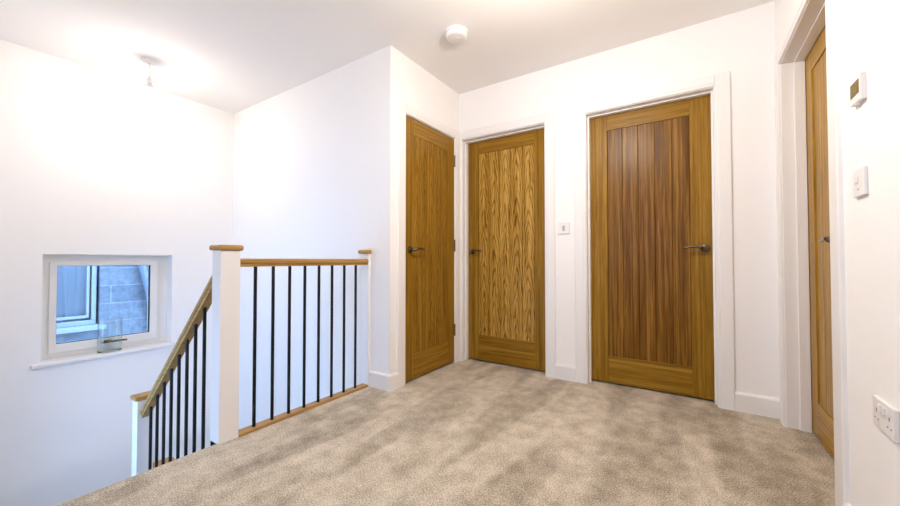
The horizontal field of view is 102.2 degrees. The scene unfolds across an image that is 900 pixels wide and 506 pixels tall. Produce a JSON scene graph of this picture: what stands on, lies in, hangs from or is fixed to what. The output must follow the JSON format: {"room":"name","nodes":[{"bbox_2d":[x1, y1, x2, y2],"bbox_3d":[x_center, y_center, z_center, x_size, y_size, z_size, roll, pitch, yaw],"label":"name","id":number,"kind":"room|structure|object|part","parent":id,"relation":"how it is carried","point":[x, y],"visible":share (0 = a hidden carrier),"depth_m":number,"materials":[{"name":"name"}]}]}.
{"room":"stair landing","nodes":[
{"label":"stair landing","id":0,"kind":"room"},
{"bbox_2d":[0,39,233,505],"bbox_3d":[-3.343,1.080,2.303,0.260,5.148,3.588,-1,-1,33],"label":"wall","id":1,"kind":"structure","parent":0,"point":[92,162],"depth_m":2.85,"materials":[{"name":"white paint"}]},
{"bbox_2d":[30,341,174,368],"bbox_3d":[-2.788,0.822,2.974,0.132,0.030,0.866,-1,-1,33],"label":"window sill","id":2,"kind":"structure","parent":1,"relation":"attached to","point":[89,356],"depth_m":2.88,"materials":[{"name":"white paint"}]},
{"bbox_2d":[97,348,121,352],"bbox_3d":[-2.788,0.674,2.979,0.112,0.264,0.155,-1,-1,33],"label":"glass vase","id":3,"kind":"object","parent":2,"relation":"on","point":[109,349],"visible":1,"depth_m":2.95,"materials":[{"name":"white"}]},
{"bbox_2d":[40,254,167,360],"bbox_3d":[-2.842,0.422,3.033,0.124,0.822,0.812,-1,-1,33],"label":"window","id":4,"kind":"structure","parent":1,"relation":"in","point":[156,332],"depth_m":2.98,"materials":[{"name":"white plastic"}]},
{"bbox_3d":[-2.783,0.730,3.034,0.034,0.017,0.133,-1,-1,33],"label":"handle lever","id":5,"kind":"part","parent":4,"relation":"part of","materials":[{"name":"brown metal"}]},
{"bbox_2d":[233,45,399,429],"bbox_3d":[-1.413,1.098,3.237,2.448,5.148,0.100,-1,-1,33],"label":"wall","id":6,"kind":"structure","parent":0,"point":[315,163],"depth_m":2.98,"materials":[{"name":"white paint"}]},
{"bbox_2d":[358,250,370,384],"bbox_3d":[-0.624,0.469,2.647,0.114,0.983,0.034,-1,-1,33],"label":"newel post","id":7,"kind":"object","parent":6,"relation":"attached to","point":[365,270],"visible":0.97,"depth_m":2.64,"materials":[{"name":"white wood"}]},
{"bbox_2d":[368,370,398,391],"bbox_3d":[-0.474,0.908,2.596,0.206,0.122,0.096,-1,-1,33],"label":"baseboard","id":8,"kind":"structure","parent":6,"relation":"attached to","point":[381,381],"depth_m":2.55,"materials":[{"name":"white wood"}]},
{"bbox_2d":[0,0,774,113],"bbox_3d":[-0.942,-1.540,1.552,5.150,0.100,5.100,-1,-1,33],"label":"ceiling","id":9,"kind":"structure","parent":0,"point":[232,56],"depth_m":2.43,"materials":[{"name":"white paint"}]},
{"bbox_2d":[142,57,157,94],"bbox_3d":[-2.281,-1.334,2.758,0.094,0.264,0.094,-1,-1,33],"label":"pendant lamp","id":10,"kind":"object","parent":9,"relation":"hanging from","point":[149,89],"visible":1,"depth_m":2.74,"materials":[{"name":"white plastic"}]},
{"bbox_3d":[-2.275,-1.221,2.752,0.060,0.038,0.060,-1,-1,33],"label":"bulb","id":11,"kind":"part","parent":10,"relation":"part of","materials":[{"name":"white glass"}]},
{"bbox_2d":[445,25,467,43],"bbox_3d":[0.043,-1.448,2.422,0.151,0.050,0.151,-1,-1,33],"label":"smoke detector","id":12,"kind":"object","parent":9,"relation":"attached to","point":[455,34],"visible":1,"depth_m":2.39,"materials":[{"name":"white plastic"}]},
{"bbox_2d":[400,52,458,131],"bbox_3d":[-0.190,-0.232,3.003,0.120,2.498,0.815,-1,-1,33],"label":"wall","id":13,"kind":"structure","parent":0,"point":[419,88],"depth_m":2.93,"materials":[{"name":"white paint"}]},
{"bbox_2d":[405,116,455,381],"bbox_3d":[-0.135,-0.033,2.954,0.100,1.972,0.669,-1,-1,33],"label":"door","id":14,"kind":"structure","parent":13,"relation":"in","point":[430,157],"depth_m":2.93,"materials":[{"name":"brown wood"}]},
{"bbox_3d":[-0.239,-0.027,2.749,0.048,0.030,0.130,-1,-1,33],"label":"lever","id":15,"kind":"part","parent":14,"relation":"part of","materials":[{"name":"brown metal"}]},
{"bbox_3d":[-0.162,-0.959,2.986,0.040,0.120,0.482,-1,-1,33],"label":"rail","id":16,"kind":"part","parent":14,"relation":"part of","materials":[{"name":"brown wood"}]},
{"bbox_3d":[-0.161,-0.066,2.967,0.024,1.665,0.482,-1,-1,33],"label":"panel","id":17,"kind":"part","parent":14,"relation":"part of","materials":[{"name":"brown wood"}]},
{"bbox_3d":[-0.162,0.860,2.950,0.040,0.187,0.482,-1,-1,33],"label":"rail","id":18,"kind":"part","parent":14,"relation":"part of","materials":[{"name":"brown wood"}]},
{"bbox_2d":[58,358,834,505],"bbox_3d":[-0.002,1.067,0.940,2.962,0.280,5.000,-1,-1,33],"label":"floor","id":19,"kind":"structure","parent":0,"point":[470,432],"depth_m":1.71,"materials":[{"name":"beige carpet"}]},
{"bbox_2d":[209,245,243,444],"bbox_3d":[-1.147,0.452,1.856,0.114,0.985,0.119,-1,-1,33],"label":"newel post","id":20,"kind":"object","parent":19,"relation":"on","point":[225,331],"visible":1,"depth_m":1.82,"materials":[{"name":"white wood"}]},
{"bbox_2d":[238,258,368,436],"bbox_3d":[-0.861,0.495,2.260,0.062,0.918,0.895,-1,-1,33],"label":"balustrade","id":21,"kind":"object","parent":19,"relation":"on","point":[244,262],"visible":0.99,"depth_m":2.20,"materials":[{"name":"brown wood"}]},
{"bbox_3d":[-0.861,0.946,2.252,0.062,0.015,0.895,-1,-1,33],"label":"rail","id":22,"kind":"part","parent":21,"relation":"part of","materials":[{"name":"brown wood"}]},
{"bbox_3d":[-0.861,0.058,2.269,0.062,0.044,0.895,-1,-1,33],"label":"handrail","id":23,"kind":"part","parent":21,"relation":"part of","materials":[{"name":"brown wood"}]},
{"bbox_2d":[459,1,779,398],"bbox_3d":[1.069,-0.237,2.731,2.680,2.498,0.120,-1,-1,33],"label":"wall","id":24,"kind":"structure","parent":0,"point":[741,43],"depth_m":2.25,"materials":[{"name":"white paint"}]},
{"bbox_2d":[397,99,555,387],"bbox_3d":[0.204,-0.067,2.797,1.000,2.080,0.959,-1,-1,33],"label":"door frame","id":25,"kind":"structure","parent":24,"relation":"attached to","point":[546,121],"depth_m":2.85,"materials":[{"name":"white wood"}]},
{"bbox_3d":[-0.349,-0.070,2.636,0.015,2.080,0.082,-1,-1,33],"label":"architrave","id":26,"kind":"part","parent":25,"relation":"part of","materials":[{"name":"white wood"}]},
{"bbox_3d":[-0.139,-1.068,2.973,0.015,0.072,0.678,-1,-1,33],"label":"head architrave","id":27,"kind":"part","parent":25,"relation":"part of","materials":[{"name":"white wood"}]},
{"bbox_3d":[0.069,-0.058,3.268,0.015,2.080,0.078,-1,-1,33],"label":"architrave","id":28,"kind":"part","parent":25,"relation":"part of","materials":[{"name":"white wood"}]},
{"bbox_3d":[0.095,-0.057,3.291,0.032,2.080,0.015,-1,-1,33],"label":"architrave","id":29,"kind":"part","parent":25,"relation":"part of","materials":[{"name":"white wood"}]},
{"bbox_3d":[0.428,-1.066,3.090,0.767,0.072,0.015,-1,-1,33],"label":"head architrave","id":30,"kind":"part","parent":25,"relation":"part of","materials":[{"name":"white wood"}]},
{"bbox_3d":[0.782,-0.066,2.837,0.080,2.080,0.015,-1,-1,33],"label":"architrave","id":31,"kind":"part","parent":25,"relation":"part of","materials":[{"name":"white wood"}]},
{"bbox_2d":[468,129,544,370],"bbox_3d":[0.471,-0.029,3.134,0.751,1.972,0.100,-1,-1,33],"label":"door","id":32,"kind":"structure","parent":24,"relation":"in","point":[506,184],"depth_m":3.13,"materials":[{"name":"brown wood"}]},
{"bbox_3d":[0.488,-0.957,3.177,0.527,0.115,0.040,-1,-1,33],"label":"rail","id":33,"kind":"part","parent":32,"relation":"part of","materials":[{"name":"brown wood"}]},
{"bbox_3d":[0.487,-0.083,3.159,0.527,1.635,0.024,-1,-1,33],"label":"panel","id":34,"kind":"part","parent":32,"relation":"part of","materials":[{"name":"brown wood"}]},
{"bbox_3d":[0.488,0.846,3.142,0.527,0.222,0.040,-1,-1,33],"label":"rail","id":35,"kind":"part","parent":32,"relation":"part of","materials":[{"name":"brown wood"}]},
{"bbox_2d":[558,222,569,233],"bbox_3d":[0.870,-0.189,2.781,0.089,0.085,0.014,-1,-1,33],"label":"light switch","id":36,"kind":"object","parent":24,"relation":"attached to","point":[563,228],"visible":1,"depth_m":2.77,"materials":[{"name":"white plastic"}]},
{"bbox_2d":[590,95,714,399],"bbox_3d":[1.374,-0.041,2.537,0.762,1.972,0.100,-1,-1,33],"label":"door","id":37,"kind":"structure","parent":24,"relation":"in","point":[652,253],"depth_m":2.52,"materials":[{"name":"brown wood"}]},
{"bbox_3d":[1.391,-0.970,2.580,0.512,0.113,0.040,-1,-1,33],"label":"rail","id":38,"kind":"part","parent":37,"relation":"part of","materials":[{"name":"brown wood"}]},
{"bbox_3d":[1.389,-0.080,2.561,0.512,1.667,0.024,-1,-1,33],"label":"panel","id":39,"kind":"part","parent":37,"relation":"part of","materials":[{"name":"brown wood"}]},
{"bbox_3d":[1.391,0.849,2.545,0.512,0.192,0.040,-1,-1,33],"label":"rail","id":40,"kind":"part","parent":37,"relation":"part of","materials":[{"name":"brown wood"}]},
{"bbox_3d":[1.592,-0.034,2.362,0.130,0.030,0.048,-1,-1,33],"label":"lever","id":41,"kind":"part","parent":37,"relation":"part of","materials":[{"name":"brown metal"}]},
{"bbox_2d":[574,71,734,410],"bbox_3d":[1.364,-0.072,2.523,0.938,2.080,0.135,-1,-1,33],"label":"door frame","id":42,"kind":"structure","parent":24,"relation":"attached to","point":[717,86],"depth_m":2.31,"materials":[{"name":"white wood"}]},
{"bbox_3d":[0.974,-0.069,2.710,0.080,2.080,0.015,-1,-1,33],"label":"architrave","id":43,"kind":"part","parent":42,"relation":"part of","materials":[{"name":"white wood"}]},
{"bbox_3d":[1.331,-1.077,2.493,0.778,0.072,0.015,-1,-1,33],"label":"head architrave","id":44,"kind":"part","parent":42,"relation":"part of","materials":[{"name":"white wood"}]},
{"bbox_3d":[1.689,-0.078,2.236,0.080,2.080,0.015,-1,-1,33],"label":"architrave","id":45,"kind":"part","parent":42,"relation":"part of","materials":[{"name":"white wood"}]},
{"bbox_2d":[555,363,779,418],"bbox_3d":[1.356,0.905,2.436,1.300,0.122,0.018,-1,-1,33],"label":"baseboard","id":46,"kind":"structure","parent":24,"relation":"attached to","point":[759,405],"depth_m":2.15,"materials":[{"name":"white wood"}]},
{"bbox_2d":[775,0,899,505],"bbox_3d":[0.719,-0.287,0.191,0.140,2.498,4.503,-1,-1,33],"label":"wall","id":47,"kind":"structure","parent":0,"point":[869,29],"depth_m":1.03,"materials":[{"name":"white paint"}]},
{"bbox_2d":[774,0,849,505],"bbox_3d":[1.645,-0.090,1.601,0.155,2.080,1.026,-1,-1,33],"label":"door frame","id":48,"kind":"structure","parent":47,"relation":"attached to","point":[809,18],"depth_m":1.93,"materials":[{"name":"white wood"}]},
{"bbox_3d":[1.848,-0.082,2.034,0.015,2.080,0.080,-1,-1,33],"label":"architrave","id":49,"kind":"part","parent":48,"relation":"part of","materials":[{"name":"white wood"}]},
{"bbox_3d":[1.594,-1.093,1.669,0.015,0.072,0.841,-1,-1,33],"label":"head architrave","id":50,"kind":"part","parent":48,"relation":"part of","materials":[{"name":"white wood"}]},
{"bbox_3d":[1.333,-0.097,1.255,0.015,2.080,0.105,-1,-1,33],"label":"architrave","id":51,"kind":"part","parent":48,"relation":"part of","materials":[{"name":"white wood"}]},
{"bbox_2d":[805,24,833,459],"bbox_3d":[1.673,-0.059,1.597,0.100,1.972,0.825,-1,-1,33],"label":"door","id":52,"kind":"structure","parent":47,"relation":"in","point":[815,62],"depth_m":1.78,"materials":[{"name":"brown wood"}]},
{"bbox_3d":[1.698,-0.993,1.598,0.040,0.105,0.595,-1,-1,33],"label":"rail","id":53,"kind":"part","parent":52,"relation":"part of","materials":[{"name":"brown wood"}]},
{"bbox_3d":[1.697,-0.096,1.582,0.024,1.690,0.595,-1,-1,33],"label":"panel","id":54,"kind":"part","parent":52,"relation":"part of","materials":[{"name":"brown wood"}]},
{"bbox_3d":[1.599,-0.055,1.531,0.048,0.030,0.130,-1,-1,33],"label":"lever","id":55,"kind":"part","parent":52,"relation":"part of","materials":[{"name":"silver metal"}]},
{"bbox_3d":[1.698,0.838,1.563,0.040,0.177,0.595,-1,-1,33],"label":"rail","id":56,"kind":"part","parent":52,"relation":"part of","materials":[{"name":"brown wood"}]},
{"bbox_2d":[849,71,866,107],"bbox_3d":[1.212,-0.482,1.081,0.015,0.083,0.080,-1,-1,33],"label":"thermostat","id":57,"kind":"object","parent":47,"relation":"attached to","point":[857,86],"visible":1,"depth_m":1.06,"materials":[{"name":"white plastic"}]},
{"bbox_2d":[853,166,867,197],"bbox_3d":[1.215,-0.209,1.079,0.014,0.082,0.086,-1,-1,33],"label":"light switch","id":58,"kind":"object","parent":47,"relation":"attached to","point":[860,176],"visible":1,"depth_m":1.06,"materials":[{"name":"white plastic"}]},
{"bbox_2d":[873,395,899,442],"bbox_3d":[1.142,0.432,0.956,0.014,0.080,0.130,-1,-1,33],"label":"double socket","id":59,"kind":"object","parent":47,"relation":"attached to","point":[885,416],"visible":1,"depth_m":0.94,"materials":[{"name":"white plastic"}]},
{"bbox_3d":[-2.411,2.260,2.624,0.915,0.200,1.988,-1,-1,33],"label":"floor","id":60,"kind":"structure","parent":0,"visible":0},
{"bbox_2d":[130,391,153,476],"bbox_3d":[-2.082,1.557,2.453,0.102,1.200,0.114,-1,-1,33],"label":"newel post","id":61,"kind":"object","parent":60,"relation":"on","point":[140,426],"visible":0.66,"depth_m":2.42,"materials":[{"name":"white wood"}]},
{"bbox_3d":[-2.017,1.831,2.535,0.080,0.655,0.118,-1,-1,33],"label":"wall","id":62,"kind":"structure","parent":0,"visible":0},
{"bbox_2d":[153,457,175,467],"bbox_3d":[-2.013,1.485,2.548,0.110,0.037,0.133,-1,-1,33],"label":"capping","id":63,"kind":"structure","parent":62,"relation":"on","point":[167,458],"depth_m":2.56,"materials":[{"name":"brown wood"}]},
{"bbox_3d":[-1.863,1.652,1.680,1.077,1.020,1.000,-1,-1,33],"label":"floor","id":64,"kind":"structure","parent":0,"visible":0},
{"bbox_2d":[140,276,215,469],"bbox_3d":[-1.612,1.152,2.150,1.024,2.163,0.062,-1,-1,33],"label":"balustrade","id":65,"kind":"object","parent":64,"relation":"on","point":[199,313],"visible":0.6,"depth_m":2.11,"materials":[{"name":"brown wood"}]},
{"bbox_3d":[-1.612,0.582,2.161,1.024,1.023,0.062,-1,-1,33],"label":"handrail","id":66,"kind":"part","parent":65,"relation":"part of","materials":[{"name":"brown wood"}]},
{"label":"outside","id":67,"kind":"structure","parent":0,"visible":0},
{"bbox_2d":[56,265,147,342],"bbox_3d":[-4.202,1.286,3.954,0.200,4.800,8.000,-1,-1,33],"label":"wall","id":68,"kind":"structure","parent":67,"point":[121,305],"depth_m":4.26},
{"bbox_2d":[56,266,105,334],"bbox_3d":[-4.321,0.161,3.716,0.390,1.360,1.135,-1,-1,33],"label":"window","id":69,"kind":"structure","parent":68,"relation":"in","point":[76,285],"depth_m":4.03,"materials":[{"name":"grey paint"}]},
{"bbox_3d":[-4.331,0.131,3.726,0.042,1.180,0.920,-1,-1,33],"label":"sash","id":70,"kind":"part","parent":69,"relation":"part of","materials":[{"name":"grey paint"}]},
{"bbox_2d":[56,266,96,322],"bbox_3d":[-4.413,0.150,3.789,0.155,1.335,1.055,-1,-1,33],"label":"curtain","id":71,"kind":"object","parent":69,"relation":"hanging from","point":[71,280],"depth_m":4.02,"materials":[{"name":"fabric"}]},
{"bbox_3d":[-4.262,0.818,3.664,0.250,0.044,1.135,-1,-1,33],"label":"sill","id":72,"kind":"part","parent":69,"relation":"part of","materials":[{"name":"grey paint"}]},
{"bbox_2d":[138,265,147,300],"bbox_3d":[-3.722,1.709,4.391,0.070,3.950,0.338,-1,-1,33],"label":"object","id":73,"kind":"structure","parent":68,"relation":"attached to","point":[142,268],"depth_m":4.40,"materials":[{"name":"blue"}]}
]}

